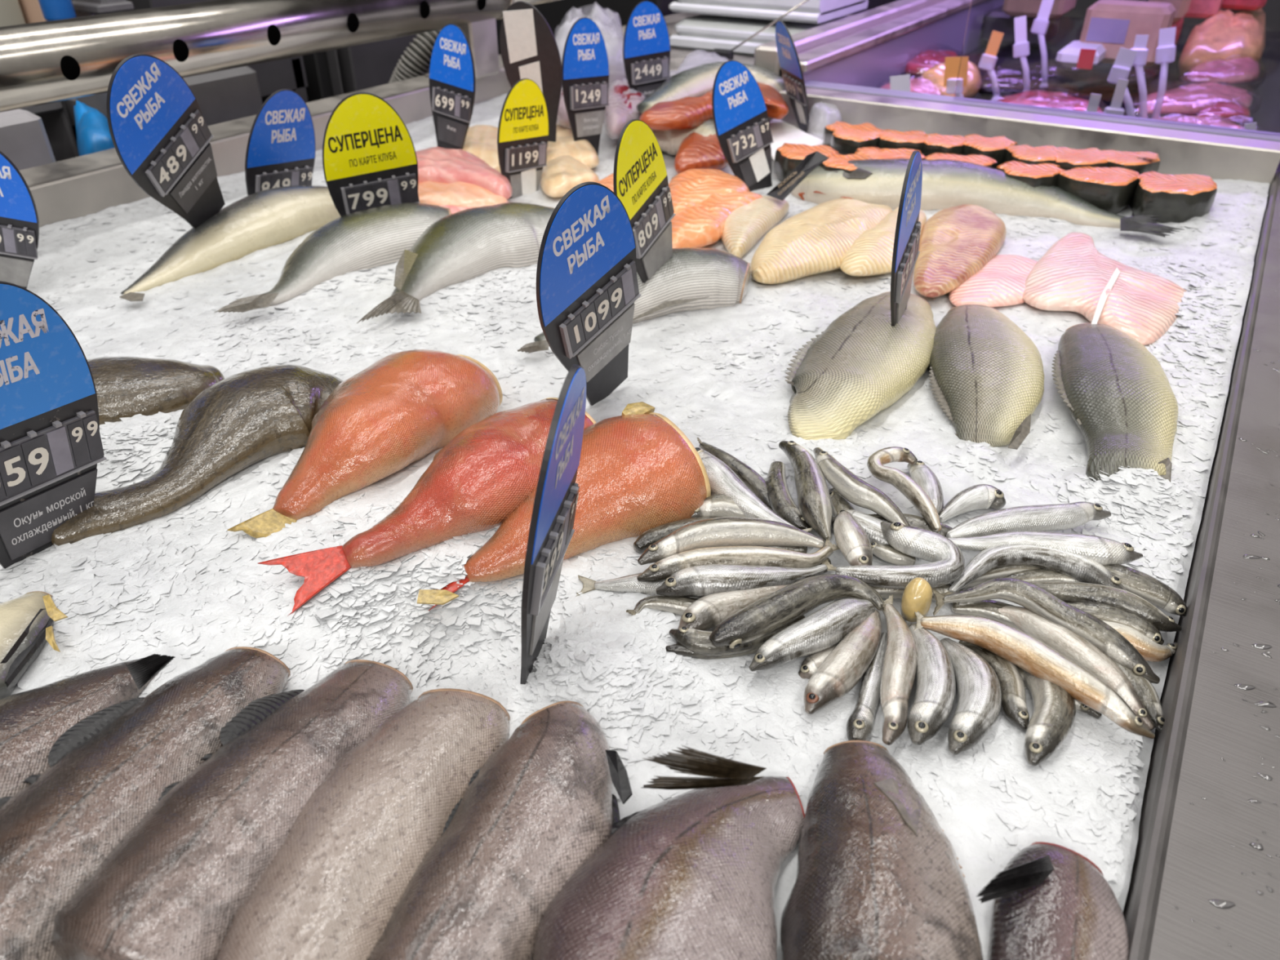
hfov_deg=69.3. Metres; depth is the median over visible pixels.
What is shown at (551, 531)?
price sign
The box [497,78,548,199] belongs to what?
price sign
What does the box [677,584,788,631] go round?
smelt
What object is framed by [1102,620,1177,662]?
smelt
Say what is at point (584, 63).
price sign
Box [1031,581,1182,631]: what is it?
smelt
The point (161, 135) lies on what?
price sign
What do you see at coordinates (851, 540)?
smelt
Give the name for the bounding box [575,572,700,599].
smelt
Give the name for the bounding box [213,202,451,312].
fish
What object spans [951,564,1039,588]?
smelt
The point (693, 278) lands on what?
fish
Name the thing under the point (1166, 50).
holder
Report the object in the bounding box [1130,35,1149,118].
holder
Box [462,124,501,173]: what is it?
fish fillet
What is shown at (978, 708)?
smelt
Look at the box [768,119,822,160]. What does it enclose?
paper sheet
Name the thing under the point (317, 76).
base cabinet
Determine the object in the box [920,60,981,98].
poultry
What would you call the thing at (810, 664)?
smelt
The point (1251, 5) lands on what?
package
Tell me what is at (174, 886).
fish
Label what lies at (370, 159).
price sign
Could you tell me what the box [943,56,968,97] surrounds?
holder
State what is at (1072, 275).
fish fillet
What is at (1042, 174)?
steak
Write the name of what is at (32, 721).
fish
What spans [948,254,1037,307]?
fish fillet
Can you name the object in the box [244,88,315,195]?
price sign
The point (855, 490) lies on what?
smelt
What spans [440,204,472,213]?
fish fillet
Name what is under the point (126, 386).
fish
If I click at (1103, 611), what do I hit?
smelt
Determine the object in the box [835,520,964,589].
smelt
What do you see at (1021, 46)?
holder
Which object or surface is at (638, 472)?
fish
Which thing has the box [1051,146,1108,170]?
steak
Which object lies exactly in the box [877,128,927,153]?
steak
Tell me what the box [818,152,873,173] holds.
steak
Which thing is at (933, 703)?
smelt
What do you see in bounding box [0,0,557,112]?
metal rail
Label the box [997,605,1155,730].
smelt
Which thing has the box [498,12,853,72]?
ledge
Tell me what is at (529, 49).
price sign
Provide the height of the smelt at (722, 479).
0.023 m
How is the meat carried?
on the case
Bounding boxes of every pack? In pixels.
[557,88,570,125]
[604,80,644,135]
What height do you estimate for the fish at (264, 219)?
0.071 m
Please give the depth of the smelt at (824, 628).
0.57 m
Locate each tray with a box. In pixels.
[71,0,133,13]
[669,13,849,55]
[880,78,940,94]
[901,49,960,78]
[977,64,1158,98]
[994,90,1103,113]
[1133,82,1262,118]
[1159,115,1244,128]
[1177,57,1266,91]
[1194,100,1254,126]
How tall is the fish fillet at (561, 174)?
0.025 m
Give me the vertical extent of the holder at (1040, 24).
0.221 m
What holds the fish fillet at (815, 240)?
on the crushed ice
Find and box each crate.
[0,109,55,170]
[75,66,262,125]
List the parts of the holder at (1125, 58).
stem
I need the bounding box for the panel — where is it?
[0,0,26,26]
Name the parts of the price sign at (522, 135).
header panel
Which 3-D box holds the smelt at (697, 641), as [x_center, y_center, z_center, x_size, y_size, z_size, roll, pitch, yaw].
[0.055,0.100,0.583,0.072,0.017,0.023,-5,34,-7]
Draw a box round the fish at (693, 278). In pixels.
[517,247,750,353]
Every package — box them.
[979,5,1060,47]
[1002,0,1075,18]
[1055,40,1106,69]
[1080,0,1176,66]
[1148,0,1191,22]
[1183,0,1222,18]
[1221,0,1266,10]
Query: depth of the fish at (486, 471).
0.67 m
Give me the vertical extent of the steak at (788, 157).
0.046 m
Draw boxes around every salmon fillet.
[636,61,788,130]
[651,118,728,173]
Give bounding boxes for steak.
[774,142,839,181]
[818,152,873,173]
[822,120,884,155]
[853,146,925,159]
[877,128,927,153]
[921,133,965,156]
[924,152,997,168]
[961,133,1017,167]
[995,160,1065,187]
[1002,144,1060,164]
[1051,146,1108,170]
[1055,166,1139,213]
[1101,149,1159,174]
[1128,170,1217,222]
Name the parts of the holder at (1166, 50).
stem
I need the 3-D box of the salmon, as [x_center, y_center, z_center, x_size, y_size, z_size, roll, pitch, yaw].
[0.487,-0.412,1.348,0.539,0.082,0.172,14,36,20]
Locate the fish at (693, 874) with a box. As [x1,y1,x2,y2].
[533,745,804,959]
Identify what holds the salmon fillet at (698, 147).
on the crushed ice
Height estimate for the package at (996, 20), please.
0.085 m
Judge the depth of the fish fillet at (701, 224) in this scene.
1.22 m
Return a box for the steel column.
[848,0,898,14]
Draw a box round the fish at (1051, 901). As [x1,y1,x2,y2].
[975,841,1128,959]
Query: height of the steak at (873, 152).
0.046 m
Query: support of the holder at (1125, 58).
in the case
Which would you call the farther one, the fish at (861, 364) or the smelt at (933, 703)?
the fish at (861, 364)
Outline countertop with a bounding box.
[19,57,1279,959]
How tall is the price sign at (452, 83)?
0.218 m
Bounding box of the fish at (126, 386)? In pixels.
[86,355,224,424]
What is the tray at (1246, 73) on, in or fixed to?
on the case
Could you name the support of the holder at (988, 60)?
in the case
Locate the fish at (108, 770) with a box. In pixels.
[0,646,290,959]
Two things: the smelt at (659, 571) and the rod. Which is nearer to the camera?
the smelt at (659, 571)
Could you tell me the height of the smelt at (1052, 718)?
0.023 m
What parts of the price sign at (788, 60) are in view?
header panel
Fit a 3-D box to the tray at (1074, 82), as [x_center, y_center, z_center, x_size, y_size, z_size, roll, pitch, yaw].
[1.023,-0.969,2.207,0.577,0.058,0.213,-13,36,-19]
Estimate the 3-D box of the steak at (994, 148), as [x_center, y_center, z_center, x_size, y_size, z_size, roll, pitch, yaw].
[0.548,-0.517,1.468,0.097,0.044,0.090,-15,37,-21]
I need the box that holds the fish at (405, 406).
[227,349,502,537]
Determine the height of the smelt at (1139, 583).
0.021 m
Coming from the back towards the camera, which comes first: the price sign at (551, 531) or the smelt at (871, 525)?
the smelt at (871, 525)
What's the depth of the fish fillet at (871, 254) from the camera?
1.14 m
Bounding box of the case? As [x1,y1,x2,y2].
[753,0,1279,172]
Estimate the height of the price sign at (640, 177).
0.214 m
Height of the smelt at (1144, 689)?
0.019 m
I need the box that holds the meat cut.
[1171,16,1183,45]
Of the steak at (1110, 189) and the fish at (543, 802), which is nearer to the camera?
the fish at (543, 802)
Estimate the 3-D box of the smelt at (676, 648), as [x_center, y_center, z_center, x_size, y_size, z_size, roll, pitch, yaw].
[0.064,0.103,0.588,0.098,0.015,0.021,-12,36,-18]
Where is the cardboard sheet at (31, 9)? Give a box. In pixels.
[18,0,48,23]
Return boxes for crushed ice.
[0,93,1270,959]
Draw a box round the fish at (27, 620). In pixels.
[0,591,67,698]
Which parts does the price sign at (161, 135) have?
header panel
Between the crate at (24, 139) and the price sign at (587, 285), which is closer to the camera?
the price sign at (587, 285)
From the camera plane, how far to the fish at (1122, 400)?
0.81 m
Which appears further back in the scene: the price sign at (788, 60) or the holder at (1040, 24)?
the holder at (1040, 24)
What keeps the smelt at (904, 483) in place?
on the crushed ice
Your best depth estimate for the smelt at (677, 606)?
0.61 m
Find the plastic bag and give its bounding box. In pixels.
[73,99,114,155]
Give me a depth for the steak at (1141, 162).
1.36 m
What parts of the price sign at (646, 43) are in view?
header panel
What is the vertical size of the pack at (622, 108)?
0.042 m
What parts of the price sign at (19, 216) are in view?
header panel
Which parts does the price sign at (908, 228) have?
header panel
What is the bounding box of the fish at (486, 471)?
[257,397,596,615]
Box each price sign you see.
[0,151,39,288]
[0,280,106,568]
[106,53,225,228]
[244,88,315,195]
[322,92,420,216]
[429,24,475,149]
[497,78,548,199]
[499,0,562,142]
[520,364,586,684]
[536,182,640,405]
[561,17,608,156]
[613,119,675,283]
[622,0,670,98]
[711,60,773,191]
[775,20,811,134]
[890,151,922,326]
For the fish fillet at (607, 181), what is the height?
0.022 m
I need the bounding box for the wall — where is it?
[1061,0,1279,31]
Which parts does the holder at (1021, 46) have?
stem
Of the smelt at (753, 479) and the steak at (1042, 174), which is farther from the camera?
the steak at (1042, 174)
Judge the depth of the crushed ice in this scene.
0.71 m
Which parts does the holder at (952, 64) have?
stem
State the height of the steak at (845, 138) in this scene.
0.044 m
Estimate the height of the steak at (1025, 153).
0.044 m
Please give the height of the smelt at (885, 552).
0.012 m
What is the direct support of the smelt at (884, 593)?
on the crushed ice
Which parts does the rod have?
rod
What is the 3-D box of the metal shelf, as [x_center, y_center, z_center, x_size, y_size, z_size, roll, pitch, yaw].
[0.308,-1.155,2.195,0.378,0.072,0.310,19,38,26]
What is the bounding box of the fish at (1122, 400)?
[1051,323,1177,482]
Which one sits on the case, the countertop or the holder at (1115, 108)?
the holder at (1115, 108)
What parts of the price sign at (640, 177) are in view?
header panel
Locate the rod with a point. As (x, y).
(717, 53)
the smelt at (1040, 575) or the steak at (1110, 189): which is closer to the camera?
the smelt at (1040, 575)
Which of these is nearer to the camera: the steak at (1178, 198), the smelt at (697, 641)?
the smelt at (697, 641)
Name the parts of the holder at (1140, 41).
stem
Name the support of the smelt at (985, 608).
on the crushed ice
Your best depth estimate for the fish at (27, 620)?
0.57 m
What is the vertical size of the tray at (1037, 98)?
0.055 m
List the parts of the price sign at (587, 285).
header panel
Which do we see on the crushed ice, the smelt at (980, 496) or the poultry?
the smelt at (980, 496)
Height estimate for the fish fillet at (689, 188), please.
0.032 m
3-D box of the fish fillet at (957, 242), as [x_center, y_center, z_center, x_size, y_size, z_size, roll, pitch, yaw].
[0.395,-0.303,1.177,0.112,0.028,0.342,19,38,26]
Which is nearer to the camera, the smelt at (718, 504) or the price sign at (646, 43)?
the smelt at (718, 504)
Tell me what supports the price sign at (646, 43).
on the crushed ice
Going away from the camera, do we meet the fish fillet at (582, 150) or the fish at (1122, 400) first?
the fish at (1122, 400)
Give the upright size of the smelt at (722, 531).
0.021 m
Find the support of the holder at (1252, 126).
on the case
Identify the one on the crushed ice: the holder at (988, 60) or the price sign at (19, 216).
the price sign at (19, 216)
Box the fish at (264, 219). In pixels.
[119,185,340,301]
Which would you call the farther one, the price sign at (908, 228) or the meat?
the meat
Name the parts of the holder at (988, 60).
stem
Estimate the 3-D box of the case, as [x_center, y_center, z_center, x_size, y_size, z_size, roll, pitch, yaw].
[1.242,-1.065,2.438,1.424,1.700,2.240,19,38,26]
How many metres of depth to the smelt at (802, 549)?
0.66 m
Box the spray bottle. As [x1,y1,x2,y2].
[38,0,75,20]
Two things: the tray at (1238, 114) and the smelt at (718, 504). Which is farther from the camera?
the tray at (1238, 114)
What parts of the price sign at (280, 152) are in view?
header panel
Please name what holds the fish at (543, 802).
on the crushed ice
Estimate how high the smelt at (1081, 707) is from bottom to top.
0.014 m
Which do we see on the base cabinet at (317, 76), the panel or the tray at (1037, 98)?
the panel
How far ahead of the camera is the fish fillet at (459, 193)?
1.31 m
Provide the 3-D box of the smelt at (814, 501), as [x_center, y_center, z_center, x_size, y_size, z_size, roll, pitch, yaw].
[0.130,0.003,0.714,0.027,0.021,0.130,-1,34,-2]
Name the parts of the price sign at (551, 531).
header panel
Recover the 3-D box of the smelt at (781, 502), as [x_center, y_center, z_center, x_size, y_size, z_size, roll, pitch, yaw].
[0.110,0.012,0.715,0.024,0.015,0.088,-4,34,-5]
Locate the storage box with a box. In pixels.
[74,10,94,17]
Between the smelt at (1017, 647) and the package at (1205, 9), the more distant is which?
the package at (1205, 9)
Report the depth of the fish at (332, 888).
0.45 m
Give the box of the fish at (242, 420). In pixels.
[50,364,343,546]
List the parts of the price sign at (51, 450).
header panel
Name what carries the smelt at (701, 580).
on the crushed ice
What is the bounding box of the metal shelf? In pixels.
[669,0,867,23]
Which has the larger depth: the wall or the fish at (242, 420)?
the wall
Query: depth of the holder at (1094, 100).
1.64 m
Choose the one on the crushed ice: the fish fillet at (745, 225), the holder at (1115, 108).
the fish fillet at (745, 225)
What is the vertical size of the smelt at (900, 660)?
0.016 m
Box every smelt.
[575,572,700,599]
[626,594,697,615]
[632,516,720,552]
[636,538,839,582]
[637,516,824,564]
[656,558,836,597]
[665,614,805,659]
[668,626,779,656]
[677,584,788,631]
[691,493,746,517]
[694,447,812,532]
[696,437,772,509]
[708,573,885,648]
[748,598,875,671]
[765,461,811,532]
[770,546,807,553]
[778,440,832,541]
[798,643,838,679]
[803,609,881,714]
[813,447,910,525]
[828,487,855,516]
[831,509,888,544]
[833,511,872,565]
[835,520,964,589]
[845,631,887,740]
[866,446,942,531]
[868,513,952,537]
[870,542,915,565]
[871,582,963,603]
[880,594,916,745]
[906,460,943,517]
[906,624,955,745]
[913,610,1155,738]
[931,577,1159,684]
[932,543,1127,603]
[939,484,1006,522]
[940,637,1001,755]
[945,501,1111,537]
[947,531,1142,565]
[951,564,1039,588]
[951,599,1022,631]
[958,640,1029,730]
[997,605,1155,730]
[998,568,1079,582]
[1017,666,1102,718]
[1023,670,1075,766]
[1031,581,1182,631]
[1064,600,1164,644]
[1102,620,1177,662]
[1103,564,1187,616]
[1112,659,1164,733]
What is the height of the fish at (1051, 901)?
0.037 m
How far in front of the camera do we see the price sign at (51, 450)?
0.63 m
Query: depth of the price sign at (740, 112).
1.37 m
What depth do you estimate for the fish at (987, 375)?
0.85 m
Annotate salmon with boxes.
[791,158,1184,237]
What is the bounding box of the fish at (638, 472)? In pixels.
[417,401,711,611]
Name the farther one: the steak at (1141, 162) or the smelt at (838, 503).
the steak at (1141, 162)
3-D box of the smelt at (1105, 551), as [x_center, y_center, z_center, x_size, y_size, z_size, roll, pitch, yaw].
[0.282,0.045,0.651,0.137,0.020,0.026,7,34,10]
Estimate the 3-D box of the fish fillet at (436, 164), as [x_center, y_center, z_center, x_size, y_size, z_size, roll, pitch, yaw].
[-0.292,-0.469,1.403,0.141,0.035,0.275,-16,37,-23]
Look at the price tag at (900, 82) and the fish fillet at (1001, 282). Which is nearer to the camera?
the fish fillet at (1001, 282)
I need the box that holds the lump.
[900,577,932,622]
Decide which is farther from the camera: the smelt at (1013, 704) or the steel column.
the steel column
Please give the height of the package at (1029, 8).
0.082 m
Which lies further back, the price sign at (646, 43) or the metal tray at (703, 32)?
the metal tray at (703, 32)
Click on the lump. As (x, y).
(917, 596)
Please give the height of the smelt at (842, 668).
0.020 m
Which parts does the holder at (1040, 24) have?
stem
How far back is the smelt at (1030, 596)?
0.59 m
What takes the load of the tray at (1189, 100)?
on the case
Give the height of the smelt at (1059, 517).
0.019 m
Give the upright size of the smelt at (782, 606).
0.025 m
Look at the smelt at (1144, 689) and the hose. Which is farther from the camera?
the hose
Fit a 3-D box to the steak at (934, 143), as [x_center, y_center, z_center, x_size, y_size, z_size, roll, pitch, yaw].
[0.479,-0.521,1.474,0.076,0.044,0.086,19,38,26]
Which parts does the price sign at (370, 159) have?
header panel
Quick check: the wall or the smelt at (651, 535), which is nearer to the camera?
the smelt at (651, 535)
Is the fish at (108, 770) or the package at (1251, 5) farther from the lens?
the package at (1251, 5)
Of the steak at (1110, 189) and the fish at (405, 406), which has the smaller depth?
the fish at (405, 406)
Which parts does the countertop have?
rail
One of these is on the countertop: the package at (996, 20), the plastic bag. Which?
the plastic bag
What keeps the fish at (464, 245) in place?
on the crushed ice
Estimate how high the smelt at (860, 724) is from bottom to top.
0.014 m
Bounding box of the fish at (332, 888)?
[215,688,510,959]
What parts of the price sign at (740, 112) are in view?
header panel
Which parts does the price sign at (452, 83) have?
header panel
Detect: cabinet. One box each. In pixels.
[19,33,429,161]
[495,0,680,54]
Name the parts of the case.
frame, panel, glass pane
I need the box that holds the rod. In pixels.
[711,0,808,59]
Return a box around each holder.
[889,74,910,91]
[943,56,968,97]
[977,30,1004,101]
[1013,15,1030,92]
[1031,0,1053,87]
[1083,93,1101,112]
[1103,78,1128,115]
[1106,47,1137,116]
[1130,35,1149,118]
[1151,26,1176,119]
[1244,122,1256,130]
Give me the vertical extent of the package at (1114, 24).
0.119 m
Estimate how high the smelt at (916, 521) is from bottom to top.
0.016 m
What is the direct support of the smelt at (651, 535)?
on the crushed ice
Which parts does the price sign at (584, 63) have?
header panel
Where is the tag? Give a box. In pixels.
[766,151,829,200]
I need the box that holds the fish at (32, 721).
[0,653,175,797]
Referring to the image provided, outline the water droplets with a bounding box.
[1191,295,1279,946]
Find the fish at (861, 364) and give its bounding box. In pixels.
[784,291,936,439]
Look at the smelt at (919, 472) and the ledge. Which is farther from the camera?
the ledge
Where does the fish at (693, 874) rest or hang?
on the crushed ice
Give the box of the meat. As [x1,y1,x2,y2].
[1177,8,1265,75]
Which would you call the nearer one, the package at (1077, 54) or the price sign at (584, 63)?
the price sign at (584, 63)
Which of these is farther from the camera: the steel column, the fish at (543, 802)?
the steel column
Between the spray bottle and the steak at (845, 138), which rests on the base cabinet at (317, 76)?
the spray bottle
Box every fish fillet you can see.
[415,146,512,199]
[417,181,509,207]
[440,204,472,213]
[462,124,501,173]
[540,155,599,197]
[546,123,599,168]
[596,173,613,191]
[668,168,749,213]
[671,191,762,248]
[720,195,789,257]
[750,198,893,284]
[840,207,926,276]
[913,204,1006,297]
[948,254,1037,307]
[1022,231,1186,345]
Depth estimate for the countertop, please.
0.62 m
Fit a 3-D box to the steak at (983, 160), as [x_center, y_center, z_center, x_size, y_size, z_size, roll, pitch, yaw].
[0.480,-0.461,1.397,0.108,0.046,0.074,7,34,11]
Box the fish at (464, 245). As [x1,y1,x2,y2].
[356,202,555,323]
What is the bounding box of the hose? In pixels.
[388,29,440,83]
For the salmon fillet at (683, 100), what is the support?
on the crushed ice
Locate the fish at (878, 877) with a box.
[780,740,983,959]
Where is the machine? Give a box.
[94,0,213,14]
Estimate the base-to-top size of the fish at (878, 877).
0.047 m
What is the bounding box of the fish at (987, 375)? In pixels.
[928,304,1044,449]
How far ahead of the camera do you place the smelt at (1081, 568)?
0.64 m
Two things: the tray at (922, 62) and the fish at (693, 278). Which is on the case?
the tray at (922, 62)
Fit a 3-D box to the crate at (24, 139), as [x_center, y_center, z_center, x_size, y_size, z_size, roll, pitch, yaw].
[-0.983,-0.500,1.362,0.240,0.088,0.106,19,38,26]
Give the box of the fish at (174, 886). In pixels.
[51,659,413,959]
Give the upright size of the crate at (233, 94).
0.183 m
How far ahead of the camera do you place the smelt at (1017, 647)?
0.55 m
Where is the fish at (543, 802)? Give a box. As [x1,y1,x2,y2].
[366,700,632,959]
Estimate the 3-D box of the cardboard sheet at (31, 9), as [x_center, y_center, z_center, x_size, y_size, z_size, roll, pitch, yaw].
[-1.332,-1.033,1.971,0.200,0.117,0.013,19,38,26]

